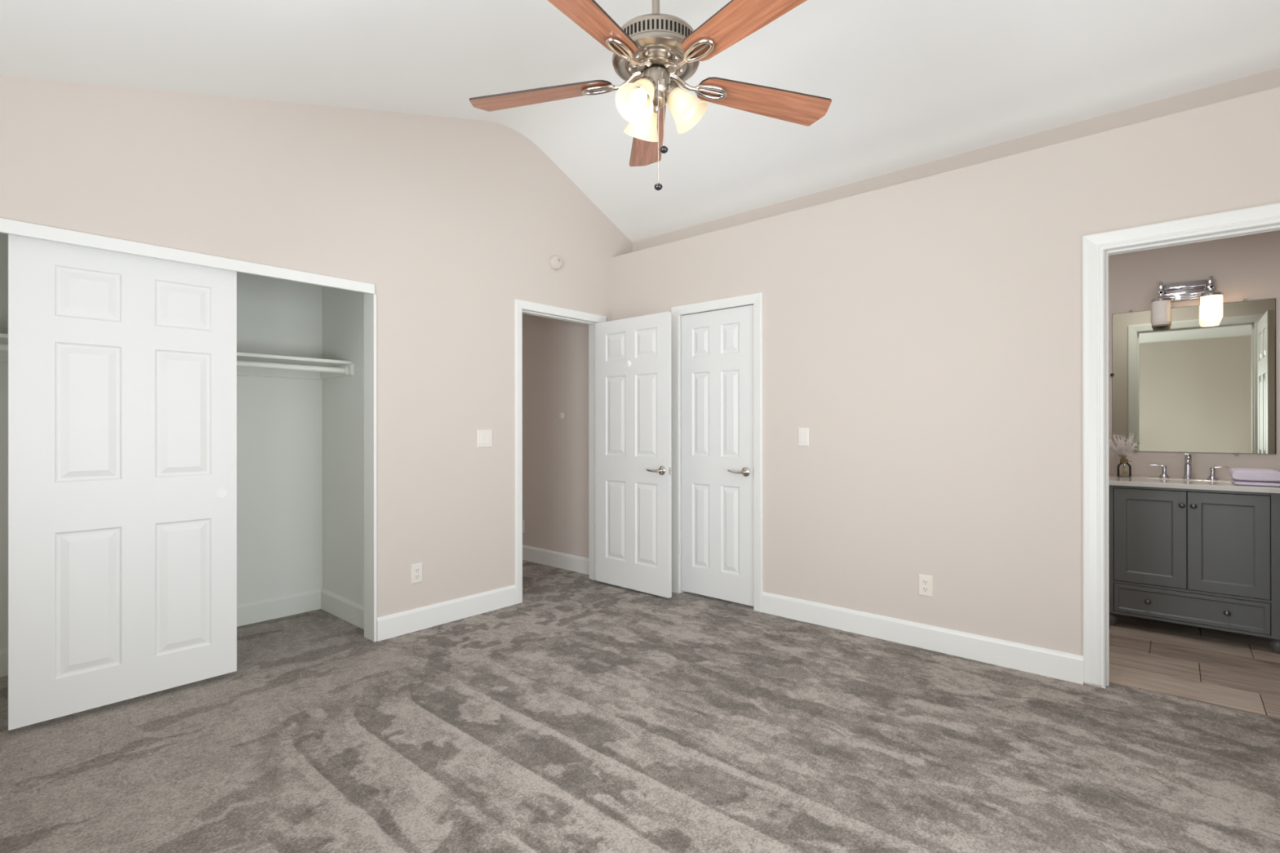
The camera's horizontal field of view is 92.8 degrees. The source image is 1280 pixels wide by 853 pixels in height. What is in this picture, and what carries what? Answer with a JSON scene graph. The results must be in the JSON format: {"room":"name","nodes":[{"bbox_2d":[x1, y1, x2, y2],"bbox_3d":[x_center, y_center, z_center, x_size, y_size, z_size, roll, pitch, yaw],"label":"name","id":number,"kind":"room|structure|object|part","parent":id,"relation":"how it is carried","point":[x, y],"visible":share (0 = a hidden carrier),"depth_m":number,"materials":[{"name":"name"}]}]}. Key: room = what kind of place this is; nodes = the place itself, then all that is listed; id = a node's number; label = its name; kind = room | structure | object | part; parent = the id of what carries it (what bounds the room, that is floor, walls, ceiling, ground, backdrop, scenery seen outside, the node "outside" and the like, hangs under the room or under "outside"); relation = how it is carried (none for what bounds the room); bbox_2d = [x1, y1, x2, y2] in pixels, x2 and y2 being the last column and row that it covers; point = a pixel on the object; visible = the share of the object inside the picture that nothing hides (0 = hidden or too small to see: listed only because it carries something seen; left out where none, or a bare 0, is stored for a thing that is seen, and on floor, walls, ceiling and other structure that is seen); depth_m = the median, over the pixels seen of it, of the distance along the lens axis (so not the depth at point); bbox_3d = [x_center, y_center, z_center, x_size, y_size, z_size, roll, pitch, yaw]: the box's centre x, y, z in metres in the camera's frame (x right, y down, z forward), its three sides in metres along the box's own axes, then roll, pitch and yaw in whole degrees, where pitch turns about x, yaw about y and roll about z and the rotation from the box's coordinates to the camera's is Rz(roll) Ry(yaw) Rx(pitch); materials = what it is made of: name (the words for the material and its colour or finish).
{"room":"empty bedroom","nodes":[
{"label":"empty bedroom","id":0,"kind":"room"},
{"bbox_2d":[0,232,322,649],"bbox_3d":[-2.913,-0.077,3.304,0.100,2.600,2.425,0,0,41],"label":"wall","id":1,"kind":"structure","parent":0,"point":[279,420],"depth_m":3.88,"materials":[{"name":"white paint"}]},
{"bbox_2d":[0,588,321,677],"bbox_3d":[-2.862,1.157,3.272,0.014,0.132,2.205,0,0,41],"label":"baseboard","id":2,"kind":"structure","parent":1,"relation":"attached to","point":[255,611],"depth_m":3.87,"materials":[{"name":"white paint"}]},
{"bbox_2d":[0,333,354,379],"bbox_3d":[-2.691,-0.362,3.109,0.489,0.094,2.225,0,0,41],"label":"closet shelf","id":3,"kind":"object","parent":1,"relation":"attached to","point":[241,371],"visible":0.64,"depth_m":3.77,"materials":[{"name":"white paint"}]},
{"bbox_2d":[0,343,348,375],"bbox_3d":[-2.558,-0.348,2.981,0.060,0.060,2.202,0,0,41],"label":"closet rod","id":4,"kind":"object","parent":3,"relation":"attached to","point":[3,347],"visible":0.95,"depth_m":3.54,"materials":[{"name":"white paint"}]},
{"bbox_2d":[342,365,348,375],"bbox_3d":[-1.837,-0.348,3.802,0.060,0.060,0.016,0,0,41],"label":"socket","id":5,"kind":"object","parent":4,"relation":"attached to","point":[345,370],"depth_m":3.79,"materials":[{"name":"white paint"}]},
{"bbox_2d":[0,75,632,617],"bbox_3d":[-1.543,-0.433,3.516,0.120,3.308,4.550,0,0,41],"label":"wall","id":6,"kind":"structure","parent":0,"point":[451,221],"depth_m":3.57,"materials":[{"name":"paint"}]},
{"bbox_2d":[0,232,364,293],"bbox_3d":[-2.222,-0.775,2.751,0.071,0.007,2.005,0,0,41],"label":"track","id":7,"kind":"object","parent":6,"relation":"attached to","point":[1,233],"visible":0.06,"depth_m":3.23,"materials":[{"name":"white metal"}]},
{"bbox_2d":[8,233,236,730],"bbox_3d":[-2.240,0.212,2.699,0.036,1.966,0.776,0,0,41],"label":"door","id":8,"kind":"structure","parent":7,"relation":"hanging from","point":[122,366],"depth_m":2.63,"materials":[{"name":"white paint"}]},
{"bbox_3d":[-2.011,0.319,2.934,0.003,0.055,0.055,0,0,41],"label":"finger pull","id":9,"kind":"part","parent":8,"relation":"part of","materials":[{"name":"white paint"}]},
{"bbox_2d":[0,217,374,293],"bbox_3d":[-2.221,-0.778,2.730,0.134,0.055,2.035,0,0,41],"label":"trim","id":10,"kind":"structure","parent":6,"relation":"attached to","point":[6,225],"depth_m":2.75,"materials":[{"name":"white paint"}]},
{"bbox_2d":[364,293,373,641],"bbox_3d":[-1.556,0.221,3.500,0.122,2.000,0.004,0,0,41],"label":"door frame","id":11,"kind":"structure","parent":6,"relation":"attached to","point":[368,298],"depth_m":3.49,"materials":[{"name":"white paint"}]},
{"bbox_2d":[373,293,377,642],"bbox_3d":[-1.506,0.235,3.462,0.014,1.973,0.016,0,0,41],"label":"trim","id":12,"kind":"structure","parent":6,"relation":"attached to","point":[375,624],"depth_m":3.46,"materials":[{"name":"white paint"}]},
{"bbox_2d":[410,562,422,584],"bbox_3d":[-1.335,0.880,3.651,0.009,0.116,0.073,0,0,41],"label":"wall outlet","id":13,"kind":"object","parent":6,"relation":"attached to","point":[416,570],"visible":1,"depth_m":3.65,"materials":[{"name":"white plastic"}]},
{"bbox_2d":[414,568,420,573],"bbox_3d":[-1.334,0.861,3.650,0.005,0.027,0.035,0,0,41],"label":"receptacle","id":14,"kind":"object","parent":13,"relation":"attached to","point":[416,570],"depth_m":3.65,"materials":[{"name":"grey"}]},
{"bbox_2d":[414,574,420,579],"bbox_3d":[-1.334,0.900,3.650,0.005,0.027,0.035,0,0,41],"label":"receptacle","id":15,"kind":"object","parent":13,"relation":"attached to","point":[416,576],"depth_m":3.65,"materials":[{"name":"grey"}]},
{"bbox_2d":[376,584,515,641],"bbox_3d":[-1.176,1.155,3.829,0.014,0.132,0.967,0,0,41],"label":"baseboard","id":16,"kind":"structure","parent":6,"relation":"attached to","point":[396,624],"depth_m":3.77,"materials":[{"name":"white paint"}]},
{"bbox_2d":[477,429,492,447],"bbox_3d":[-1.018,0.079,4.013,0.013,0.117,0.117,0,0,41],"label":"light switch","id":17,"kind":"object","parent":6,"relation":"attached to","point":[484,436],"visible":1,"depth_m":4.01,"materials":[{"name":"white plastic"}]},
{"bbox_2d":[549,255,562,270],"bbox_3d":[-0.612,-1.202,4.461,0.034,0.104,0.104,0,0,41],"label":"smoke detector","id":18,"kind":"object","parent":6,"relation":"attached to","point":[555,261],"visible":1,"depth_m":4.44,"materials":[{"name":"paint"}]},
{"bbox_2d":[514,298,606,604],"bbox_3d":[-0.615,0.171,4.573,0.150,2.100,0.890,0,0,41],"label":"door frame","id":19,"kind":"structure","parent":6,"relation":"attached to","point":[519,304],"depth_m":4.38,"materials":[{"name":"white paint"}]},
{"bbox_2d":[595,311,671,598],"bbox_3d":[-0.080,0.199,4.518,0.755,2.012,0.097,0,0,43],"label":"door","id":20,"kind":"structure","parent":6,"relation":"in","point":[633,365],"depth_m":4.50,"materials":[{"name":"white paint"}]},
{"bbox_3d":[0.079,0.312,4.319,0.122,0.022,0.020,0,0,43],"label":"lever","id":21,"kind":"part","parent":20,"relation":"part of","materials":[{"name":"silver metal"}]},
{"bbox_3d":[0.137,0.312,4.295,0.065,0.065,0.058,0,0,41],"label":"handle","id":22,"kind":"part","parent":20,"relation":"part of","materials":[{"name":"silver metal"}]},
{"bbox_2d":[322,286,364,605],"bbox_3d":[-1.815,-0.078,3.887,0.780,2.600,0.100,0,0,41],"label":"wall","id":23,"kind":"structure","parent":0,"point":[343,310],"depth_m":3.90,"materials":[{"name":"white paint"}]},
{"bbox_2d":[320,588,364,629],"bbox_3d":[-1.851,1.156,3.843,0.780,0.132,0.014,0,0,41],"label":"baseboard","id":24,"kind":"structure","parent":23,"relation":"attached to","point":[350,611],"depth_m":3.86,"materials":[{"name":"white paint"}]},
{"bbox_2d":[0,560,1279,852],"bbox_3d":[-0.694,1.238,3.745,8.050,0.034,5.775,0,0,41],"label":"floor","id":25,"kind":"structure","parent":0,"point":[598,717],"depth_m":2.33,"materials":[{"name":"carpet"}]},
{"bbox_2d":[1109,484,1279,653],"bbox_3d":[3.312,0.788,3.676,0.795,0.864,0.585,0,0,41],"label":"vanity cabinet","id":26,"kind":"object","parent":25,"relation":"on","point":[1201,558],"visible":0.93,"depth_m":3.46,"materials":[{"name":"grey paint"}]},
{"bbox_3d":[2.991,1.032,3.590,0.029,0.029,0.033,0,0,41],"label":"knob","id":27,"kind":"part","parent":26,"relation":"part of","materials":[{"name":"grey metal"}]},
{"bbox_3d":[3.012,0.653,3.607,0.330,0.558,0.020,0,0,41],"label":"door","id":28,"kind":"part","parent":26,"relation":"part of","materials":[{"name":"grey paint"}]},
{"bbox_3d":[3.104,0.452,3.491,0.029,0.029,0.033,0,0,41],"label":"knob","id":29,"kind":"part","parent":26,"relation":"part of","materials":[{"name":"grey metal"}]},
{"bbox_3d":[3.139,1.036,3.496,0.664,0.166,0.020,0,0,41],"label":"drawer","id":30,"kind":"part","parent":26,"relation":"part of","materials":[{"name":"grey paint"}]},
{"bbox_3d":[3.141,0.452,3.459,0.029,0.029,0.033,0,0,41],"label":"knob","id":31,"kind":"part","parent":26,"relation":"part of","materials":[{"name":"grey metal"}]},
{"bbox_2d":[1109,475,1279,493],"bbox_3d":[3.320,0.392,3.682,0.819,0.127,0.566,0,0,41],"label":"countertop","id":32,"kind":"structure","parent":26,"relation":"on","point":[1134,481],"depth_m":3.57,"materials":[{"name":"white stone"}]},
{"bbox_2d":[1116,459,1132,477],"bbox_3d":[3.176,0.272,3.991,0.083,0.114,0.074,0,0,41],"label":"glass vase","id":33,"kind":"object","parent":32,"relation":"on","point":[1121,460],"visible":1,"depth_m":3.98,"materials":[{"name":"brown glass"}]},
{"bbox_2d":[1108,432,1137,475],"bbox_3d":[3.159,0.177,4.012,0.216,0.285,0.201,0,0,41],"label":"bouquet","id":34,"kind":"object","parent":33,"relation":"in","point":[1121,448],"visible":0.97,"depth_m":3.99,"materials":[{"name":"beige plant"}]},
{"bbox_2d":[1150,453,1228,479],"bbox_3d":[3.424,0.247,3.808,0.367,0.163,0.144,0,0,41],"label":"faucet","id":35,"kind":"object","parent":32,"relation":"on","point":[1188,472],"visible":1,"depth_m":3.82,"materials":[{"name":"silver metal"}]},
{"bbox_3d":[3.342,0.257,3.938,0.073,0.022,0.017,0,0,41],"label":"lever","id":36,"kind":"part","parent":35,"relation":"part of","materials":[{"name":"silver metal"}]},
{"bbox_3d":[3.368,0.290,3.916,0.056,0.078,0.056,0,0,41],"label":"handle","id":37,"kind":"part","parent":35,"relation":"part of","materials":[{"name":"silver metal"}]},
{"bbox_3d":[3.423,0.247,3.807,0.052,0.163,0.142,0,0,41],"label":"spout","id":38,"kind":"part","parent":35,"relation":"part of","materials":[{"name":"silver metal"}]},
{"bbox_3d":[3.538,0.290,3.766,0.056,0.078,0.056,0,0,41],"label":"handle","id":39,"kind":"part","parent":35,"relation":"part of","materials":[{"name":"silver metal"}]},
{"bbox_3d":[3.563,0.257,3.744,0.073,0.022,0.017,0,0,41],"label":"lever","id":40,"kind":"part","parent":35,"relation":"part of","materials":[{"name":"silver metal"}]},
{"bbox_2d":[1144,479,1236,493],"bbox_3d":[3.304,0.394,3.667,0.415,0.123,0.300,0,0,41],"label":"basin","id":41,"kind":"object","parent":32,"relation":"in","point":[1184,481],"depth_m":3.66,"materials":[{"name":"white ceramic"}]},
{"bbox_2d":[1228,467,1279,486],"bbox_3d":[3.501,0.284,3.471,0.199,0.087,0.304,0,0,41],"label":"folded towel","id":42,"kind":"object","parent":32,"relation":"on","point":[1240,476],"visible":1,"depth_m":3.37,"materials":[{"name":"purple fabric"}]},
{"bbox_3d":[3.244,1.032,3.369,0.029,0.029,0.033,0,0,41],"label":"knob","id":43,"kind":"part","parent":26,"relation":"part of","materials":[{"name":"grey metal"}]},
{"bbox_3d":[3.263,0.653,3.386,0.330,0.558,0.020,0,0,41],"label":"door","id":44,"kind":"part","parent":26,"relation":"part of","materials":[{"name":"grey paint"}]},
{"bbox_2d":[0,0,1279,242],"bbox_3d":[0.137,-1.635,2.022,4.620,1.030,4.580,0,0,41],"label":"ceiling","id":45,"kind":"structure","parent":0,"point":[908,83],"depth_m":2.95,"materials":[{"name":"white paint"}]},
{"bbox_2d":[469,0,831,190],"bbox_3d":[0.050,-1.272,1.932,1.251,1.053,1.246,0,0,41],"label":"ceiling fan","id":46,"kind":"object","parent":45,"relation":"hanging from","point":[654,53],"visible":1,"depth_m":1.92,"materials":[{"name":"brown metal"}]},
{"bbox_3d":[-0.339,-1.127,2.076,0.510,0.007,0.137,0,12,15],"label":"blade","id":47,"kind":"part","parent":46,"relation":"part of","materials":[{"name":"brown wood"}]},
{"bbox_3d":[-0.171,-1.128,1.630,0.137,0.007,0.510,14,8,32],"label":"blade","id":48,"kind":"part","parent":46,"relation":"part of","materials":[{"name":"brown wood"}]},
{"bbox_3d":[-0.095,-1.133,2.008,0.210,0.051,0.057,0,12,15],"label":"blade arm","id":49,"kind":"part","parent":46,"relation":"part of","materials":[{"name":"silver metal"}]},
{"bbox_3d":[-0.031,-1.133,1.842,0.057,0.051,0.210,14,8,33],"label":"blade arm","id":50,"kind":"part","parent":46,"relation":"part of","materials":[{"name":"silver metal"}]},
{"bbox_3d":[0.002,-1.032,1.900,0.127,0.106,0.127,0,-38,36],"label":"lamp shade","id":51,"kind":"part","parent":46,"relation":"part of","materials":[{"name":"beige glass"}]},
{"bbox_3d":[-0.001,-1.026,1.896,0.055,0.077,0.055,0,-38,36],"label":"bulb","id":52,"kind":"part","parent":46,"relation":"part of","materials":[{"name":"white glass"}]},
{"bbox_3d":[0.017,-1.032,2.046,0.127,0.106,0.127,0,38,-24],"label":"lamp shade","id":53,"kind":"part","parent":46,"relation":"part of","materials":[{"name":"beige glass"}]},
{"bbox_2d":[638,75,656,95],"bbox_3d":[0.026,-1.084,1.933,0.060,0.074,0.060,0,-38,36],"label":"socket","id":54,"kind":"object","parent":46,"relation":"attached to","point":[651,80],"depth_m":1.90,"materials":[{"name":"silver metal"}]},
{"bbox_3d":[0.032,-1.127,2.373,0.137,0.007,0.510,-12,1,-3],"label":"blade","id":55,"kind":"part","parent":46,"relation":"part of","materials":[{"name":"brown wood"}]},
{"bbox_3d":[0.058,-0.924,1.922,0.004,0.335,0.004,0,0,41],"label":"pull chain","id":56,"kind":"part","parent":46,"relation":"part of","materials":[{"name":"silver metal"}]},
{"bbox_3d":[0.058,-0.757,1.922,0.027,0.022,0.027,0,0,41],"label":"chain knob","id":57,"kind":"part","parent":46,"relation":"part of","materials":[{"name":"grey metal"}]},
{"bbox_3d":[0.076,-0.990,1.929,0.004,0.220,0.004,0,0,41],"label":"pull chain","id":58,"kind":"part","parent":46,"relation":"part of","materials":[{"name":"silver metal"}]},
{"bbox_3d":[0.076,-0.877,1.929,0.027,0.022,0.027,0,0,41],"label":"chain knob","id":59,"kind":"part","parent":46,"relation":"part of","materials":[{"name":"grey metal"}]},
{"bbox_2d":[664,82,679,102],"bbox_3d":[0.095,-1.084,1.964,0.060,0.074,0.060,-39,-4,5],"label":"socket","id":60,"kind":"object","parent":46,"relation":"attached to","point":[672,91],"depth_m":1.94,"materials":[{"name":"silver metal"}]},
{"bbox_3d":[0.136,-1.032,1.960,0.127,0.106,0.127,-39,-4,5],"label":"lamp shade","id":61,"kind":"part","parent":46,"relation":"part of","materials":[{"name":"beige glass"}]},
{"bbox_3d":[0.141,-1.026,1.960,0.055,0.077,0.055,-39,-4,5],"label":"bulb","id":62,"kind":"part","parent":46,"relation":"part of","materials":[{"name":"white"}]},
{"bbox_3d":[0.147,-1.133,1.851,0.057,0.051,0.210,15,-10,-38],"label":"blade arm","id":63,"kind":"part","parent":46,"relation":"part of","materials":[{"name":"silver metal"}]},
{"bbox_3d":[0.193,-1.133,2.023,0.210,0.051,0.057,0,-12,-21],"label":"blade arm","id":64,"kind":"part","parent":46,"relation":"part of","materials":[{"name":"silver metal"}]},
{"bbox_3d":[0.305,-1.129,1.653,0.137,0.007,0.510,15,-9,-38],"label":"blade","id":65,"kind":"part","parent":46,"relation":"part of","materials":[{"name":"brown wood"}]},
{"bbox_3d":[0.430,-1.128,2.112,0.510,0.007,0.137,0,-12,-21],"label":"blade","id":66,"kind":"part","parent":46,"relation":"part of","materials":[{"name":"brown wood"}]},
{"bbox_2d":[522,86,1279,688],"bbox_3d":[0.125,-0.073,4.666,8.070,2.587,0.160,0,0,41],"label":"wall","id":67,"kind":"structure","parent":0,"point":[925,334],"depth_m":3.33,"materials":[{"name":"paint"}]},
{"bbox_2d":[522,520,524,533],"bbox_3d":[-1.093,0.918,5.622,0.073,0.116,0.009,0,0,41],"label":"wall outlet","id":68,"kind":"object","parent":67,"relation":"attached to","point":[522,520],"visible":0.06,"depth_m":5.60,"materials":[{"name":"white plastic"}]},
{"bbox_2d":[522,545,589,574],"bbox_3d":[-1.663,1.158,6.120,3.460,0.132,0.014,0,0,41],"label":"baseboard","id":69,"kind":"structure","parent":67,"relation":"attached to","point":[548,557],"depth_m":5.29,"materials":[{"name":"white paint"}]},
{"bbox_2d":[559,413,564,418],"bbox_3d":[-0.676,-0.092,5.257,0.060,0.052,0.008,0,0,41],"label":"light switch","id":70,"kind":"object","parent":67,"relation":"attached to","point":[562,415],"visible":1,"depth_m":5.25,"materials":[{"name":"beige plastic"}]},
{"bbox_2d":[679,305,753,606],"bbox_3d":[0.517,0.195,4.265,0.635,2.014,0.095,0,0,41],"label":"door","id":71,"kind":"structure","parent":67,"relation":"in","point":[717,345],"depth_m":4.25,"materials":[{"name":"white paint"}]},
{"bbox_3d":[0.637,0.305,4.111,0.122,0.022,0.020,0,0,43],"label":"lever","id":72,"kind":"part","parent":71,"relation":"part of","materials":[{"name":"silver metal"}]},
{"bbox_3d":[0.695,0.305,4.087,0.065,0.065,0.058,0,0,41],"label":"handle","id":73,"kind":"part","parent":71,"relation":"part of","materials":[{"name":"silver metal"}]},
{"bbox_2d":[671,292,763,612],"bbox_3d":[0.559,0.169,4.301,0.755,2.102,0.137,0,0,41],"label":"door frame","id":74,"kind":"structure","parent":67,"relation":"attached to","point":[756,299],"depth_m":4.19,"materials":[{"name":"white paint"}]},
{"bbox_2d":[798,427,808,446],"bbox_3d":[1.021,0.065,3.818,0.072,0.117,0.013,0,0,41],"label":"light switch","id":75,"kind":"object","parent":67,"relation":"attached to","point":[803,433],"visible":1,"depth_m":3.81,"materials":[{"name":"white plastic"}]},
{"bbox_2d":[762,591,1083,684],"bbox_3d":[1.449,1.152,3.442,1.712,0.132,0.014,0,0,41],"label":"baseboard","id":76,"kind":"structure","parent":67,"relation":"attached to","point":[1068,667],"depth_m":3.30,"materials":[{"name":"white paint"}]},
{"bbox_2d":[918,573,933,597],"bbox_3d":[1.565,0.873,3.343,0.074,0.116,0.009,0,0,41],"label":"wall outlet","id":77,"kind":"object","parent":67,"relation":"attached to","point":[925,582],"visible":1,"depth_m":3.34,"materials":[{"name":"beige plastic"}]},
{"bbox_2d":[921,579,928,585],"bbox_3d":[1.564,0.853,3.341,0.035,0.027,0.005,0,0,41],"label":"receptacle","id":78,"kind":"object","parent":77,"relation":"attached to","point":[924,582],"depth_m":3.34,"materials":[{"name":"grey plastic"}]},
{"bbox_2d":[921,586,928,591],"bbox_3d":[1.564,0.892,3.341,0.035,0.027,0.005,0,0,41],"label":"receptacle","id":79,"kind":"object","parent":77,"relation":"attached to","point":[923,588],"depth_m":3.34,"materials":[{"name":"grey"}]},
{"bbox_2d":[1082,202,1279,688],"bbox_3d":[2.466,0.158,2.636,0.881,2.116,0.154,0,0,41],"label":"door frame","id":80,"kind":"structure","parent":67,"relation":"attached to","point":[1094,245],"depth_m":2.84,"materials":[{"name":"white paint"}]},
{"bbox_2d":[632,67,1279,252],"bbox_3d":[1.605,-1.458,3.627,4.470,0.298,0.230,0,0,41],"label":"wall","id":81,"kind":"structure","parent":0,"point":[1269,79],"depth_m":3.31,"materials":[{"name":"paint"}]},
{"bbox_2d":[1108,230,1279,479],"bbox_3d":[3.580,-0.054,3.903,2.030,2.580,0.100,0,0,41],"label":"wall","id":82,"kind":"structure","parent":0,"point":[1243,267],"depth_m":3.87,"materials":[{"name":"paint"}]},
{"bbox_2d":[1150,275,1222,326],"bbox_3d":[3.439,-0.791,3.843,0.340,0.286,0.174,0,0,41],"label":"vanity light","id":83,"kind":"object","parent":82,"relation":"attached to","point":[1211,301],"visible":1,"depth_m":3.85,"materials":[{"name":"white glass"}]},
{"bbox_3d":[3.328,-0.669,3.894,0.088,0.042,0.088,0,0,41],"label":"glass","id":84,"kind":"part","parent":83,"relation":"part of","materials":[{"name":"white glass"}]},
{"bbox_3d":[3.328,-0.729,3.894,0.100,0.138,0.100,0,0,41],"label":"lamp shade","id":85,"kind":"part","parent":83,"relation":"part of","materials":[{"name":"white glass"}]},
{"bbox_3d":[3.505,-0.669,3.739,0.088,0.042,0.088,0,0,41],"label":"glass","id":86,"kind":"part","parent":83,"relation":"part of","materials":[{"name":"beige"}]},
{"bbox_3d":[3.505,-0.729,3.739,0.100,0.138,0.100,0,0,41],"label":"lamp shade","id":87,"kind":"part","parent":83,"relation":"part of","materials":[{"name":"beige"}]},
{"bbox_2d":[1110,297,1275,453],"bbox_3d":[3.501,-0.302,3.897,0.783,0.952,0.012,0,0,41],"label":"wall mirror","id":88,"kind":"object","parent":82,"relation":"attached to","point":[1189,384],"visible":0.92,"depth_m":3.86,"materials":[{"name":"grey mirror"}]}
]}

